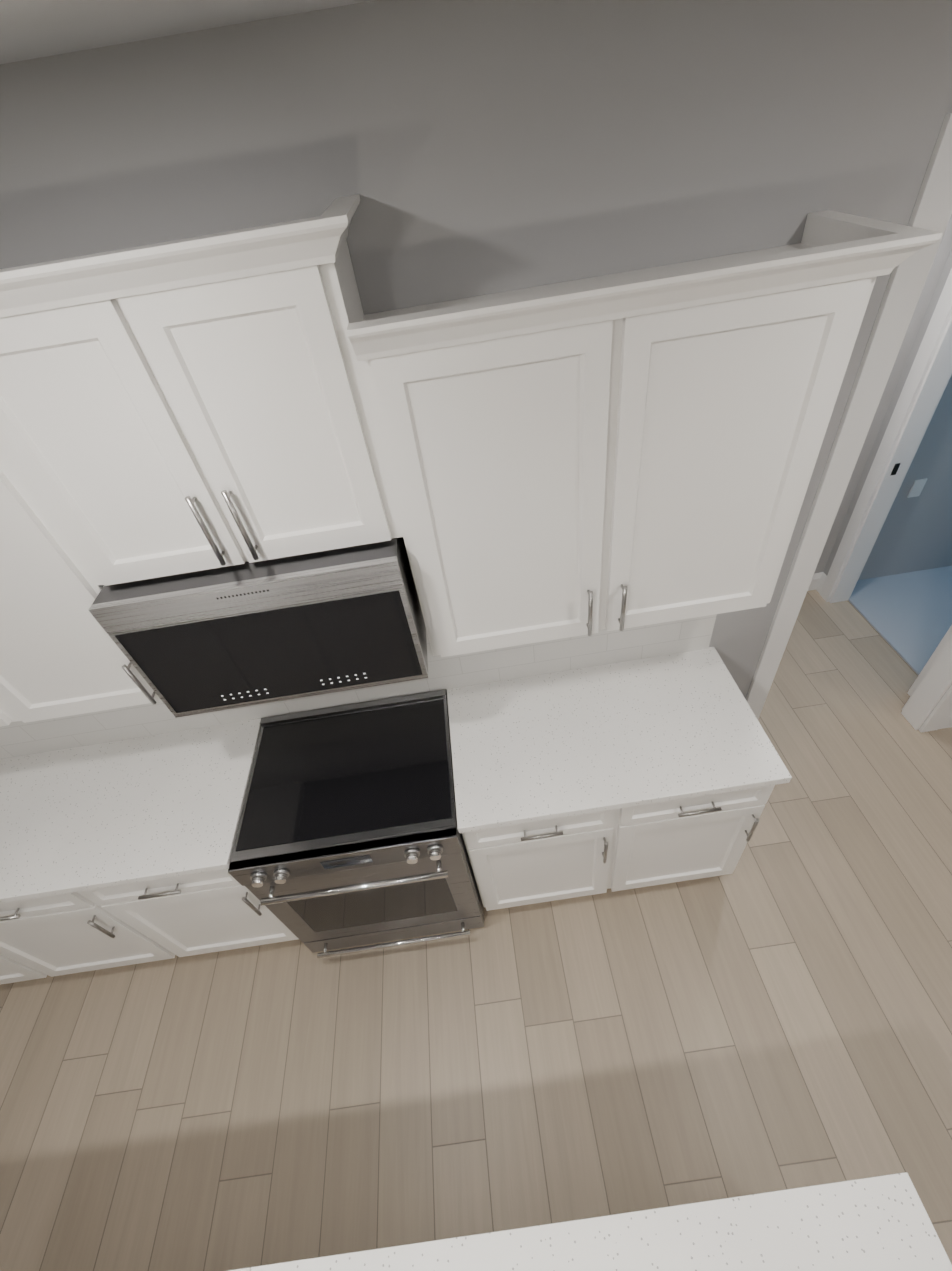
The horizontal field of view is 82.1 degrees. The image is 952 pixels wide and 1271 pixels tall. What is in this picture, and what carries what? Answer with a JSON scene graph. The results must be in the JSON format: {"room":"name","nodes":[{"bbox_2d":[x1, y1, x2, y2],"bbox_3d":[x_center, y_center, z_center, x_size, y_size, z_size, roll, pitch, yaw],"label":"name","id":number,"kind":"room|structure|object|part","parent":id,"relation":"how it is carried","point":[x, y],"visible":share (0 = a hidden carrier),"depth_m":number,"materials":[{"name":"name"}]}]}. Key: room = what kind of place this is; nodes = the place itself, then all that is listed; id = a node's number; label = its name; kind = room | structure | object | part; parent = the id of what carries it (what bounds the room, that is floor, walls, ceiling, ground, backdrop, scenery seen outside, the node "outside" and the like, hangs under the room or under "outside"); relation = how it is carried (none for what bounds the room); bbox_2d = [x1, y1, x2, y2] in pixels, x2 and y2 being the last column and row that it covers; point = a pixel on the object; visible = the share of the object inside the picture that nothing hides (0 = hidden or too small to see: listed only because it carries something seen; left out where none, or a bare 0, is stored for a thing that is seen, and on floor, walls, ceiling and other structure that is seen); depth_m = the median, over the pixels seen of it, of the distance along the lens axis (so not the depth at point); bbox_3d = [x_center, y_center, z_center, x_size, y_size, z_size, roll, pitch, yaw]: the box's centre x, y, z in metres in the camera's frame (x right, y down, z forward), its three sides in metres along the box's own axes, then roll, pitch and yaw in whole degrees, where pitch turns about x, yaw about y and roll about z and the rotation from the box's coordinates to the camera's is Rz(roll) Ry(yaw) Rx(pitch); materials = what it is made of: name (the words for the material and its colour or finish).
{"room":"kitchen","nodes":[
{"label":"kitchen","id":0,"kind":"room"},
{"bbox_2d":[0,0,373,63],"bbox_3d":[0.418,0.142,-0.541,8.536,0.100,4.400,-9,43,1],"label":"ceiling","id":1,"kind":"structure","parent":0,"point":[31,29],"depth_m":0.88,"materials":[{"name":"grey paint"}]},
{"bbox_2d":[0,590,951,1270],"bbox_3d":[1.272,2.904,0.686,9.336,0.100,10.940,-9,43,1],"label":"floor","id":2,"kind":"structure","parent":0,"point":[772,1012],"depth_m":2.15,"materials":[{"name":"brown wood"}]},
{"bbox_2d":[0,950,59,984],"bbox_3d":[-2.236,1.121,2.446,0.654,0.885,0.620,-9,43,1],"label":"base cabinet","id":3,"kind":"object","parent":2,"relation":"on","point":[13,969],"depth_m":2.38,"materials":[{"name":"white wood"}]},
{"bbox_2d":[0,890,191,974],"bbox_3d":[-1.692,1.035,2.440,0.723,0.885,0.620,-9,43,1],"label":"base cabinet","id":4,"kind":"object","parent":2,"relation":"on","point":[66,934],"depth_m":2.20,"materials":[{"name":"white wood"}]},
{"bbox_2d":[0,714,263,905],"bbox_3d":[-1.756,0.713,2.118,1.777,0.035,0.638,-9,43,1],"label":"countertop","id":5,"kind":"structure","parent":4,"relation":"on","point":[163,804],"depth_m":2.08,"materials":[{"name":"white stone"}]},
{"bbox_2d":[92,730,297,954],"bbox_3d":[-1.149,0.950,2.434,0.654,0.885,0.620,-9,43,1],"label":"base cabinet","id":6,"kind":"object","parent":2,"relation":"on","point":[201,913],"depth_m":2.16,"materials":[{"name":"white wood"}]},
{"bbox_2d":[228,689,484,957],"bbox_3d":[-0.428,0.860,2.367,0.786,0.932,0.702,-9,43,1],"label":"range","id":7,"kind":"object","parent":2,"relation":"on","point":[348,834],"visible":0.92,"depth_m":2.06,"materials":[{"name":"silver metal"}]},
{"bbox_3d":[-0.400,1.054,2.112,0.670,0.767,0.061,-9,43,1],"label":"knob","id":8,"kind":"part","parent":7,"relation":"part of","materials":[{"name":"silver metal"}]},
{"bbox_2d":[447,694,643,910],"bbox_3d":[0.275,0.726,2.418,0.629,0.885,0.620,-9,43,1],"label":"base cabinet","id":9,"kind":"object","parent":2,"relation":"on","point":[565,858],"depth_m":2.14,"materials":[{"name":"white wood"}]},
{"bbox_2d":[444,646,791,833],"bbox_3d":[0.473,0.362,2.092,1.143,0.035,0.638,-9,43,1],"label":"countertop","id":10,"kind":"structure","parent":9,"relation":"on","point":[674,726],"depth_m":2.03,"materials":[{"name":"white stone"}]},
{"bbox_2d":[226,1172,951,1270],"bbox_3d":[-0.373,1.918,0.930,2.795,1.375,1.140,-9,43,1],"label":"kitchen island","id":11,"kind":"object","parent":2,"relation":"on","point":[880,1223],"visible":1,"depth_m":1.14,"materials":[{"name":"grey stone"}]},
{"bbox_2d":[628,786,773,888],"bbox_3d":[0.761,0.649,2.412,0.629,0.885,0.620,-9,43,1],"label":"base cabinet","id":12,"kind":"object","parent":2,"relation":"on","point":[697,838],"depth_m":2.14,"materials":[{"name":"white wood"}]},
{"bbox_2d":[848,566,951,675],"bbox_3d":[3.959,-0.209,3.381,2.880,0.012,1.080,-9,43,1],"label":"floor","id":13,"kind":"structure","parent":2,"relation":"on","point":[907,616],"depth_m":3.54,"materials":[{"name":"grey"}]},
{"bbox_2d":[938,712,951,728],"bbox_3d":[3.540,0.274,2.858,2.214,0.140,0.014,-9,43,1],"label":"baseboard","id":14,"kind":"structure","parent":2,"relation":"on","point":[947,723],"depth_m":2.88,"materials":[{"name":"white"}]},
{"bbox_2d":[0,0,951,698],"bbox_3d":[-1.233,-0.010,2.037,5.023,2.826,0.120,-9,43,1],"label":"wall","id":15,"kind":"structure","parent":0,"point":[468,148],"depth_m":1.15,"materials":[{"name":"grey paint"}]},
{"bbox_2d":[0,714,19,733],"bbox_3d":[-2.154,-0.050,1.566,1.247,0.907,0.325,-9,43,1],"label":"upper cabinet","id":16,"kind":"object","parent":15,"relation":"attached to","point":[7,726],"depth_m":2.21,"materials":[{"name":"white wood"}]},
{"bbox_2d":[0,470,168,729],"bbox_3d":[-1.277,-0.188,1.556,0.527,0.907,0.325,-9,43,1],"label":"upper cabinet","id":17,"kind":"object","parent":15,"relation":"attached to","point":[59,666],"depth_m":1.55,"materials":[{"name":"white wood"}]},
{"bbox_2d":[0,197,407,593],"bbox_3d":[-0.653,-0.537,1.314,0.821,0.681,0.325,-9,43,1],"label":"upper cabinet","id":18,"kind":"object","parent":15,"relation":"attached to","point":[199,403],"depth_m":1.16,"materials":[{"name":"white wood"}]},
{"bbox_2d":[89,537,427,717],"bbox_3d":[-0.581,-0.104,1.671,0.787,0.443,0.409,-9,43,1],"label":"microwave","id":19,"kind":"object","parent":18,"relation":"attached to","point":[247,634],"visible":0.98,"depth_m":1.48,"materials":[{"name":"grey metal"}]},
{"bbox_2d":[0,548,732,782],"bbox_3d":[-0.875,0.158,2.151,3.689,0.503,0.009,-9,43,1],"label":"backsplash","id":20,"kind":"structure","parent":15,"relation":"attached to","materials":[{"name":"tile"}]},
{"bbox_2d":[352,210,911,665],"bbox_3d":[0.326,-0.461,1.517,1.085,0.965,0.325,-9,43,1],"label":"upper cabinet","id":21,"kind":"object","parent":15,"relation":"attached to","point":[584,498],"depth_m":1.30,"materials":[{"name":"white wood"}]},
{"bbox_2d":[746,113,951,731],"bbox_3d":[1.770,-0.719,2.467,1.301,2.528,1.153,-9,43,1],"label":"door frame","id":22,"kind":"structure","parent":15,"relation":"attached to","point":[932,210],"depth_m":2.35,"materials":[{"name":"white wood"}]},
{"bbox_2d":[814,214,951,579],"bbox_3d":[3.577,-1.601,2.853,3.430,2.826,0.120,-9,43,1],"label":"wall","id":23,"kind":"structure","parent":0,"point":[915,533],"depth_m":3.35,"materials":[{"name":"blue paint"}]},
{"bbox_2d":[907,478,926,497],"bbox_3d":[2.667,-0.890,3.306,0.070,0.115,0.008,-9,43,1],"label":"light switch","id":24,"kind":"object","parent":23,"relation":"attached to","point":[917,488],"visible":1,"depth_m":3.30,"materials":[{"name":"white"}]}
]}

